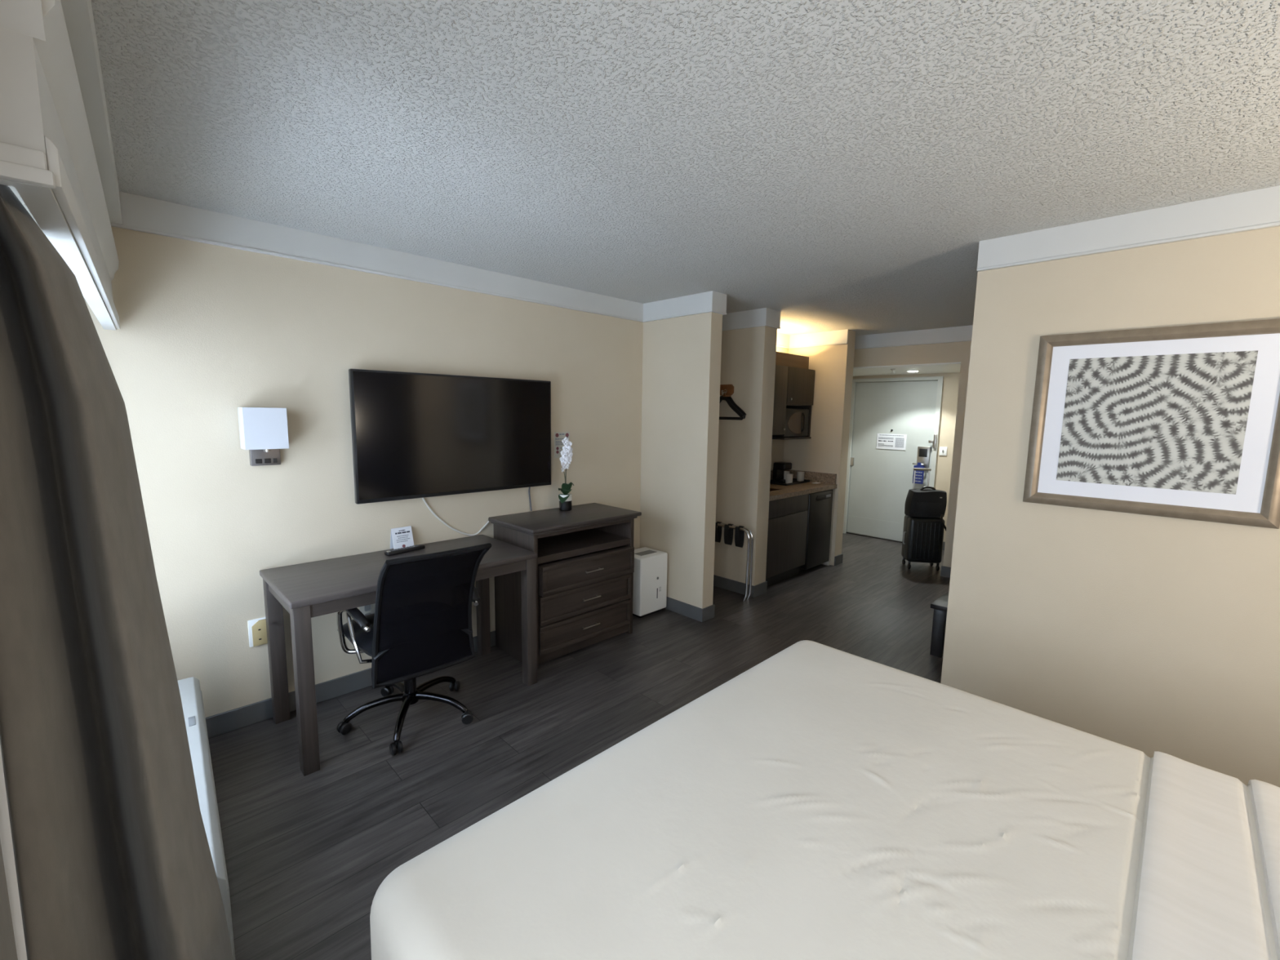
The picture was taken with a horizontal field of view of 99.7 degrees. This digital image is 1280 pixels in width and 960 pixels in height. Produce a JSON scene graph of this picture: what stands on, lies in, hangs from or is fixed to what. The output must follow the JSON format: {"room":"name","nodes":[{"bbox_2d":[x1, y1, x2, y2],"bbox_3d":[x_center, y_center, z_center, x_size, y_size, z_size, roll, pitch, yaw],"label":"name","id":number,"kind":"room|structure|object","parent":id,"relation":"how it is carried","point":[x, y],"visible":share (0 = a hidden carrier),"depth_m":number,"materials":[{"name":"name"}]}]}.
{"room":"hotel room","nodes":[
{"label":"hotel room","id":0,"kind":"room"},
{"bbox_2d":[83,226,788,717],"bbox_3d":[-0.449,-0.151,3.979,5.540,2.373,0.120,-6,10,-44],"label":"wall","id":1,"kind":"structure","parent":0,"point":[206,332],"depth_m":2.63,"materials":[{"name":"beige paint"}]},
{"bbox_2d":[247,617,267,647],"bbox_3d":[-1.850,0.737,2.614,0.076,0.134,0.015,-6,10,-44],"label":"outlet plate","id":2,"kind":"object","parent":1,"relation":"attached to","point":[257,632],"visible":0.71,"depth_m":2.61,"materials":[{"name":"white plastic"}]},
{"bbox_2d":[237,407,288,466],"bbox_3d":[-1.745,-0.199,2.504,0.168,0.271,0.130,-6,10,-44],"label":"wall sconce","id":3,"kind":"object","parent":1,"relation":"attached to","point":[263,431],"visible":1,"depth_m":2.46,"materials":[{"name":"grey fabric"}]},
{"bbox_2d":[255,458,262,463],"bbox_3d":[-1.786,-0.088,2.527,0.026,0.021,0.003,-6,10,-44],"label":"outlet","id":4,"kind":"object","parent":3,"relation":"attached to","point":[257,460],"depth_m":2.53,"materials":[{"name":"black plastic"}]},
{"bbox_2d":[264,458,271,462],"bbox_3d":[-1.761,-0.090,2.551,0.026,0.021,0.003,-6,10,-44],"label":"outlet","id":5,"kind":"object","parent":3,"relation":"attached to","point":[266,460],"depth_m":2.55,"materials":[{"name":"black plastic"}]},
{"bbox_2d":[205,630,495,737],"bbox_3d":[-1.161,1.062,3.348,3.220,0.100,0.012,-6,10,-44],"label":"baseboard","id":6,"kind":"structure","parent":1,"relation":"attached to","point":[238,717],"depth_m":2.68,"materials":[{"name":"rubber"}]},
{"bbox_2d":[359,603,374,615],"bbox_3d":[-1.496,0.727,2.966,0.080,0.120,0.014,-6,10,-44],"label":"outlet plate","id":7,"kind":"object","parent":1,"relation":"attached to","point":[368,609],"visible":0.38,"depth_m":2.96,"materials":[{"name":"beige plastic"}]},
{"bbox_2d":[364,604,371,611],"bbox_3d":[-1.494,0.700,2.961,0.034,0.034,0.009,-6,10,-44],"label":"socket","id":8,"kind":"object","parent":7,"relation":"attached to","point":[368,607],"depth_m":2.96,"materials":[{"name":"grey plastic"}]},
{"bbox_2d":[110,191,643,321],"bbox_3d":[-1.039,-1.183,3.147,2.976,0.137,0.020,-6,10,-44],"label":"trim","id":9,"kind":"structure","parent":1,"relation":"attached to","point":[139,213],"depth_m":2.69,"materials":[{"name":"white paint"}]},
{"bbox_2d":[348,368,551,504],"bbox_3d":[-1.056,-0.268,3.217,1.226,0.695,0.078,-6,10,-44],"label":"television","id":10,"kind":"object","parent":1,"relation":"attached to","point":[415,435],"visible":1,"depth_m":3.10,"materials":[{"name":"black"}]},
{"bbox_2d":[422,497,489,536],"bbox_3d":[-1.114,0.206,3.270,0.439,0.304,0.015,-6,10,-44],"label":"cable","id":11,"kind":"object","parent":10,"relation":"attached to","point":[423,499],"visible":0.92,"depth_m":3.25,"materials":[{"name":"grey plastic"}]},
{"bbox_2d":[528,487,532,511],"bbox_3d":[-0.738,0.118,3.618,0.021,0.184,0.036,2,7,6],"label":"cable","id":12,"kind":"object","parent":10,"relation":"attached to","point":[529,487],"visible":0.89,"depth_m":3.63,"materials":[{"name":"grey plastic"}]},
{"bbox_2d":[554,431,569,457],"bbox_3d":[-0.546,-0.247,3.781,0.130,0.180,0.004,-6,10,-44],"label":"notice","id":13,"kind":"object","parent":1,"relation":"attached to","point":[558,436],"visible":0.7,"depth_m":3.76,"materials":[{"name":"beige paper"}]},
{"bbox_2d":[772,351,814,439],"bbox_3d":[1.246,-0.811,5.244,1.250,0.830,0.342,-6,10,-44],"label":"upper cabinet","id":14,"kind":"object","parent":1,"relation":"attached to","point":[794,383],"visible":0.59,"depth_m":5.25,"materials":[{"name":"brown wood"}]},
{"bbox_2d":[772,408,808,437],"bbox_3d":[1.489,-0.588,5.515,0.480,0.282,0.318,-6,10,-44],"label":"microwave","id":15,"kind":"object","parent":14,"relation":"in","point":[797,420],"visible":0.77,"depth_m":5.41,"materials":[{"name":"black plastic"}]},
{"bbox_2d":[772,436,811,439],"bbox_3d":[1.486,-0.436,5.556,0.530,0.017,0.314,-6,10,-44],"label":"shelf","id":16,"kind":"object","parent":14,"relation":"attached to","point":[773,437],"depth_m":5.42,"materials":[{"name":"brown wood"}]},
{"bbox_2d":[770,469,836,484],"bbox_3d":[1.329,0.009,5.249,1.256,0.105,0.614,-6,10,-44],"label":"backsplash","id":17,"kind":"structure","parent":1,"relation":"attached to","point":[815,477],"depth_m":5.60,"materials":[{"name":"stone"}]},
{"bbox_2d":[776,328,848,348],"bbox_3d":[1.367,-1.386,5.070,1.243,0.137,0.646,-6,10,-44],"label":"trim","id":18,"kind":"structure","parent":1,"relation":"attached to","point":[841,336],"depth_m":5.52,"materials":[{"name":"white paint"}]},
{"bbox_2d":[208,533,950,959],"bbox_3d":[1.551,1.208,3.170,7.650,0.060,4.750,-6,10,-44],"label":"floor","id":19,"kind":"structure","parent":0,"point":[308,857],"depth_m":2.54,"materials":[{"name":"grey wood"}]},
{"bbox_2d":[177,676,235,959],"bbox_3d":[-1.513,1.097,1.730,0.239,0.424,1.280,-5,9,-41],"label":"air conditioner","id":20,"kind":"object","parent":19,"relation":"on","point":[190,691],"visible":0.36,"depth_m":1.65,"materials":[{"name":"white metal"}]},
{"bbox_2d":[259,534,537,776],"bbox_3d":[-1.202,0.794,2.829,1.172,0.760,0.610,-6,10,-44],"label":"desk","id":21,"kind":"object","parent":19,"relation":"on","point":[307,590],"visible":0.95,"depth_m":2.59,"materials":[{"name":"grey wood"}]},
{"bbox_2d":[390,525,413,549],"bbox_3d":[-1.337,0.324,3.030,0.058,0.118,0.112,7,10,42],"label":"tent card","id":22,"kind":"object","parent":21,"relation":"on","point":[400,537],"visible":0.98,"depth_m":3.02,"materials":[{"name":"white paper"}]},
{"bbox_2d":[384,544,425,555],"bbox_3d":[-1.288,0.382,2.959,0.042,0.022,0.216,6,9,37],"label":"remote control","id":23,"kind":"object","parent":21,"relation":"on","point":[405,549],"visible":1,"depth_m":2.94,"materials":[{"name":"black plastic"}]},
{"bbox_2d":[336,542,491,755],"bbox_3d":[-1.107,0.731,2.588,0.618,0.946,0.795,-5,9,-38],"label":"office chair","id":24,"kind":"object","parent":19,"relation":"on","point":[420,624],"visible":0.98,"depth_m":2.42,"materials":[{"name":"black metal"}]},
{"bbox_2d":[488,502,641,669],"bbox_3d":[-0.473,0.657,3.597,0.880,0.864,0.530,-6,10,-44],"label":"dresser","id":25,"kind":"object","parent":19,"relation":"on","point":[585,553],"visible":0.98,"depth_m":3.42,"materials":[{"name":"brown wood"}]},
{"bbox_2d":[558,435,573,511],"bbox_3d":[-0.503,-0.043,3.669,0.108,0.505,0.116,0,7,-7],"label":"potted orchid","id":26,"kind":"object","parent":25,"relation":"on","point":[565,499],"visible":1,"depth_m":3.65,"materials":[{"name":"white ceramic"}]},
{"bbox_2d":[537,519,631,564],"bbox_3d":[-0.484,0.356,3.569,0.750,0.177,0.438,-6,10,-44],"label":"shelf","id":27,"kind":"object","parent":25,"relation":"attached to","point":[557,544],"depth_m":3.53,"materials":[{"name":"brown wood"}]},
{"bbox_2d":[632,546,667,617],"bbox_3d":[0.024,0.790,4.190,0.295,0.468,0.253,-6,10,-44],"label":"dehumidifier","id":28,"kind":"object","parent":19,"relation":"on","point":[650,574],"visible":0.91,"depth_m":4.08,"materials":[{"name":"white plastic"}]},
{"bbox_2d":[634,550,656,555],"bbox_3d":[0.043,0.561,4.150,0.170,0.002,0.080,-6,10,-44],"label":"vent","id":29,"kind":"object","parent":28,"relation":"attached to","point":[644,553],"depth_m":4.14,"materials":[{"name":"grey plastic"}]},
{"bbox_2d":[715,521,753,601],"bbox_3d":[0.688,0.668,4.638,0.086,0.610,0.621,-6,10,-44],"label":"luggage rack","id":30,"kind":"object","parent":19,"relation":"on","point":[740,531],"visible":0.61,"depth_m":4.47,"materials":[{"name":"silver metal"}]},
{"bbox_2d":[765,493,808,586],"bbox_3d":[1.131,0.520,5.127,0.720,0.805,0.602,-6,10,-44],"label":"base cabinet","id":31,"kind":"object","parent":19,"relation":"on","point":[787,517],"visible":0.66,"depth_m":4.91,"materials":[{"name":"brown wood"}]},
{"bbox_2d":[768,469,837,501],"bbox_3d":[1.332,0.038,5.249,1.256,0.350,0.626,-6,10,-44],"label":"countertop","id":32,"kind":"structure","parent":31,"relation":"on","point":[828,481],"depth_m":5.32,"materials":[{"name":"stone"}]},
{"bbox_2d":[769,488,782,491],"bbox_3d":[1.075,0.161,5.023,0.360,0.154,0.340,-6,10,-44],"label":"sink basin","id":33,"kind":"object","parent":32,"relation":"in","point":[771,489],"depth_m":5.06,"materials":[{"name":"silver metal"}]},
{"bbox_2d":[769,478,809,485],"bbox_3d":[1.513,0.015,5.556,0.470,0.020,0.265,-6,10,-44],"label":"serving tray","id":34,"kind":"object","parent":32,"relation":"on","point":[795,481],"visible":0.48,"depth_m":5.45,"materials":[{"name":"black plastic"}]},
{"bbox_2d":[773,462,791,482],"bbox_3d":[1.479,-0.083,5.567,0.182,0.198,0.140,-6,10,-44],"label":"coffee maker","id":35,"kind":"object","parent":34,"relation":"on","point":[779,468],"visible":0.93,"depth_m":5.53,"materials":[{"name":"black plastic"}]},
{"bbox_2d":[783,471,789,479],"bbox_3d":[1.529,-0.045,5.684,0.073,0.095,0.090,-6,10,-44],"label":"mug","id":36,"kind":"object","parent":34,"relation":"on","point":[784,472],"visible":0.28,"depth_m":5.65,"materials":[{"name":"grey ceramic"}]},
{"bbox_2d":[785,473,793,483],"bbox_3d":[1.502,-0.014,5.437,0.073,0.095,0.090,2,7,8],"label":"mug","id":37,"kind":"object","parent":34,"relation":"on","point":[788,477],"visible":0.88,"depth_m":5.40,"materials":[{"name":"grey ceramic"}]},
{"bbox_2d":[796,471,804,481],"bbox_3d":[1.675,-0.038,5.646,0.073,0.095,0.090,-4,9,-33],"label":"mug","id":38,"kind":"object","parent":34,"relation":"on","point":[800,477],"visible":0.94,"depth_m":5.61,"materials":[{"name":"grey ceramic"}]},
{"bbox_2d":[800,489,833,571],"bbox_3d":[1.578,0.477,5.543,0.485,0.800,0.596,-6,10,-44],"label":"mini fridge","id":39,"kind":"object","parent":19,"relation":"on","point":[820,503],"visible":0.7,"depth_m":5.31,"materials":[{"name":"black plastic"}]},
{"bbox_2d":[369,640,1279,959],"bbox_3d":[0.807,1.125,1.022,1.858,0.617,2.136,-6,10,-44],"label":"bed","id":40,"kind":"object","parent":19,"relation":"on","point":[819,802],"visible":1,"depth_m":1.19,"materials":[{"name":"white fabric"}]},
{"bbox_2d":[822,488,835,565],"bbox_3d":[1.757,0.454,5.735,0.035,0.805,0.592,-6,10,-44],"label":"filler panel","id":41,"kind":"object","parent":19,"relation":"on","point":[828,563],"visible":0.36,"depth_m":5.53,"materials":[{"name":"brown"}]},
{"bbox_2d":[901,467,944,570],"bbox_3d":[2.877,0.395,5.488,0.366,1.018,0.236,2,7,9],"label":"suitcase","id":42,"kind":"object","parent":19,"relation":"on","point":[922,537],"visible":0.97,"depth_m":5.41,"materials":[{"name":"black plastic"}]},
{"bbox_2d":[904,486,946,530],"bbox_3d":[2.893,0.332,5.427,0.414,0.540,0.233,2,7,9],"label":"duffel bag","id":43,"kind":"object","parent":42,"relation":"on","point":[922,502],"visible":0.88,"depth_m":5.36,"materials":[{"name":"black fabric"}]},
{"bbox_2d":[929,591,948,657],"bbox_3d":[2.236,0.976,3.484,0.500,0.345,0.538,-6,10,-44],"label":"bench","id":44,"kind":"object","parent":19,"relation":"on","point":[940,606],"visible":0.2,"depth_m":3.48,"materials":[{"name":"brown wood"}]},
{"bbox_2d":[639,311,722,608],"bbox_3d":[0.289,-0.161,4.152,0.126,2.373,0.671,-6,10,-44],"label":"wall","id":45,"kind":"structure","parent":0,"point":[682,355],"depth_m":4.04,"materials":[{"name":"beige paint"}]},
{"bbox_2d":[641,290,726,322],"bbox_3d":[0.314,-1.269,4.005,0.170,0.137,0.693,-6,10,-44],"label":"trim","id":46,"kind":"structure","parent":45,"relation":"attached to","point":[713,301],"depth_m":3.87,"materials":[{"name":"white paint"}]},
{"bbox_2d":[664,596,715,622],"bbox_3d":[0.275,0.967,4.290,0.150,0.100,0.683,-6,10,-44],"label":"baseboard","id":47,"kind":"structure","parent":45,"relation":"attached to","point":[691,611],"depth_m":4.09,"materials":[{"name":"rubber"}]},
{"bbox_2d":[90,0,1279,335],"bbox_3d":[1.589,-1.205,2.867,7.650,0.060,4.750,-6,10,-44],"label":"ceiling","id":48,"kind":"structure","parent":0,"point":[825,165],"depth_m":1.58,"materials":[{"name":"grey paint"}]},
{"bbox_2d":[713,325,777,586],"bbox_3d":[0.823,-0.222,4.708,0.180,2.373,0.626,-6,10,-44],"label":"wall","id":49,"kind":"structure","parent":0,"point":[748,355],"depth_m":4.53,"materials":[{"name":"beige paint"}]},
{"bbox_2d":[720,384,733,396],"bbox_3d":[0.641,-0.766,4.633,0.100,0.105,0.335,-6,10,-44],"label":"coat rack","id":50,"kind":"object","parent":49,"relation":"attached to","point":[730,388],"visible":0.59,"depth_m":4.56,"materials":[{"name":"brown wood"}]},
{"bbox_2d":[719,390,743,420],"bbox_3d":[0.701,-0.634,4.566,0.024,0.246,0.434,-6,10,-44],"label":"clothes hanger","id":51,"kind":"object","parent":50,"relation":"hanging from","point":[726,399],"visible":0.62,"depth_m":4.49,"materials":[{"name":"black plastic"}]},
{"bbox_2d":[719,389,746,418],"bbox_3d":[0.724,-0.647,4.588,0.024,0.246,0.434,-6,10,-44],"label":"clothes hanger","id":52,"kind":"object","parent":50,"relation":"hanging from","point":[740,409],"visible":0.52,"depth_m":4.51,"materials":[{"name":"black plastic"}]},
{"bbox_2d":[713,574,767,597],"bbox_3d":[0.598,0.928,4.637,0.799,0.100,0.638,-6,10,-44],"label":"baseboard","id":53,"kind":"structure","parent":49,"relation":"attached to","point":[732,585],"depth_m":4.67,"materials":[{"name":"rubber"}]},
{"bbox_2d":[721,307,780,330],"bbox_3d":[0.848,-1.331,4.561,0.220,0.137,0.646,-6,10,-44],"label":"trim","id":54,"kind":"structure","parent":49,"relation":"attached to","point":[766,317],"depth_m":4.38,"materials":[{"name":"white paint"}]},
{"bbox_2d":[782,329,855,565],"bbox_3d":[1.787,-0.339,5.761,0.160,2.373,0.820,-6,10,-44],"label":"wall","id":55,"kind":"structure","parent":0,"point":[826,451],"depth_m":5.50,"materials":[{"name":"beige paint"}]},
{"bbox_2d":[834,553,843,565],"bbox_3d":[1.824,0.795,5.856,0.171,0.100,0.702,-6,10,-44],"label":"baseboard","id":56,"kind":"structure","parent":55,"relation":"attached to","point":[838,558],"depth_m":5.60,"materials":[{"name":"rubber"}]},
{"bbox_2d":[853,372,959,542],"bbox_3d":[3.312,-0.405,6.476,0.120,2.373,1.700,-6,10,-44],"label":"wall","id":57,"kind":"structure","parent":0,"point":[951,380],"depth_m":6.18,"materials":[{"name":"beige paint"}]},
{"bbox_2d":[842,376,943,542],"bbox_3d":[3.076,-0.243,6.653,0.154,2.000,1.070,-6,10,-44],"label":"door","id":58,"kind":"structure","parent":57,"relation":"in","point":[878,482],"depth_m":6.68,"materials":[{"name":"grey paint"}]},
{"bbox_2d":[875,433,906,450],"bbox_3d":[3.083,-0.470,6.622,0.004,0.190,0.350,-6,10,-44],"label":"notice","id":59,"kind":"object","parent":58,"relation":"attached to","point":[884,441],"visible":1,"depth_m":6.62,"materials":[{"name":"white paper"}]},
{"bbox_2d":[912,462,924,484],"bbox_3d":[3.278,-0.081,6.349,0.004,0.250,0.115,-6,10,-44],"label":"hanger","id":60,"kind":"object","parent":58,"relation":"hanging from","point":[919,474],"visible":0.71,"depth_m":6.34,"materials":[{"name":"blue"}]},
{"bbox_2d":[938,446,947,455],"bbox_3d":[3.486,-0.331,6.206,0.020,0.100,0.080,-6,10,-44],"label":"light switch","id":61,"kind":"object","parent":57,"relation":"attached to","point":[943,450],"visible":1,"depth_m":6.20,"materials":[{"name":"white plastic"}]},
{"bbox_2d":[853,341,962,376],"bbox_3d":[2.838,-1.373,5.951,1.140,0.336,1.580,-6,10,-44],"label":"wall","id":62,"kind":"structure","parent":0,"point":[951,352],"depth_m":5.43,"materials":[{"name":"beige paint"}]},
{"bbox_2d":[905,369,920,371],"bbox_3d":[2.969,-1.186,5.867,0.156,0.011,0.156,-6,10,-44],"label":"recessed light","id":63,"kind":"object","parent":62,"relation":"in","point":[907,370],"visible":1,"depth_m":5.82,"materials":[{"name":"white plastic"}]},
{"bbox_2d":[942,341,971,567],"bbox_3d":[3.745,-0.232,5.151,1.140,2.373,1.050,-6,10,-44],"label":"wall","id":64,"kind":"structure","parent":0,"point":[966,352],"depth_m":5.10,"materials":[{"name":"beige paint"}]},
{"bbox_2d":[854,324,973,349],"bbox_3d":[2.795,-1.375,5.164,0.020,0.137,2.630,-6,10,-44],"label":"trim","id":65,"kind":"structure","parent":64,"relation":"attached to","point":[956,334],"depth_m":5.26,"materials":[{"name":"white paint"}]},
{"bbox_2d":[940,565,951,577],"bbox_3d":[3.714,0.896,5.288,1.139,0.100,1.062,-6,10,-44],"label":"baseboard","id":66,"kind":"structure","parent":64,"relation":"attached to","point":[945,571],"depth_m":5.23,"materials":[{"name":"rubber"}]},
{"bbox_2d":[940,226,1279,786],"bbox_3d":[2.443,0.145,1.986,0.130,2.373,2.240,-6,10,-44],"label":"wall","id":67,"kind":"structure","parent":0,"point":[1148,634],"depth_m":2.32,"materials":[{"name":"beige paint"}]},
{"bbox_2d":[976,185,1279,271],"bbox_3d":[2.407,-0.959,1.794,0.022,0.137,2.240,-6,10,-44],"label":"trim","id":68,"kind":"structure","parent":67,"relation":"attached to","point":[1258,209],"depth_m":2.18,"materials":[{"name":"white paint"}]},
{"bbox_2d":[1022,319,1279,528],"bbox_3d":[2.074,-0.235,2.206,0.030,0.756,0.780,-6,10,-44],"label":"framed picture","id":69,"kind":"object","parent":67,"relation":"attached to","point":[1183,422],"visible":1,"depth_m":2.18,"materials":[{"name":"white paper"}]},
{"bbox_2d":[1056,350,1257,494],"bbox_3d":[2.076,-0.238,2.210,0.001,0.535,0.548,-6,10,-44],"label":"print","id":70,"kind":"object","parent":69,"relation":"attached to","point":[1170,421],"depth_m":2.18},
{"bbox_3d":[-0.731,0.419,0.420,0.306,2.120,4.609,-6,10,-44],"label":"wall","id":71,"kind":"structure","parent":0,"visible":0},
{"bbox_2d":[0,0,119,330],"bbox_3d":[-1.501,-0.626,1.361,0.228,0.274,1.943,-5,10,-42],"label":"window valance","id":72,"kind":"object","parent":71,"relation":"attached to","point":[48,160],"visible":0.98,"depth_m":0.80,"materials":[{"name":"paint"}]},
{"bbox_2d":[0,840,17,959],"bbox_3d":[-0.820,0.469,0.647,0.011,1.900,0.371,-6,10,-43],"label":"curtain","id":73,"kind":"object","parent":72,"relation":"hanging from","point":[7,943],"visible":1,"depth_m":0.79,"materials":[{"name":"grey fabric"}]},
{"bbox_2d":[0,184,233,959],"bbox_3d":[-0.965,0.433,0.987,0.253,1.919,0.335,5,8,31],"label":"curtain","id":74,"kind":"object","parent":72,"relation":"hanging from","point":[107,855],"visible":1,"depth_m":0.92,"materials":[{"name":"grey fabric"}]},
{"bbox_3d":[-0.668,-0.763,0.376,0.461,0.268,4.517,-6,10,-44],"label":"wall","id":75,"kind":"structure","parent":0,"visible":0},
{"bbox_2d":[60,0,122,224],"bbox_3d":[-0.606,-0.848,0.511,0.035,0.131,4.345,-5,10,-42],"label":"trim","id":76,"kind":"structure","parent":75,"relation":"attached to","point":[77,14],"depth_m":1.23,"materials":[{"name":"white paint"}]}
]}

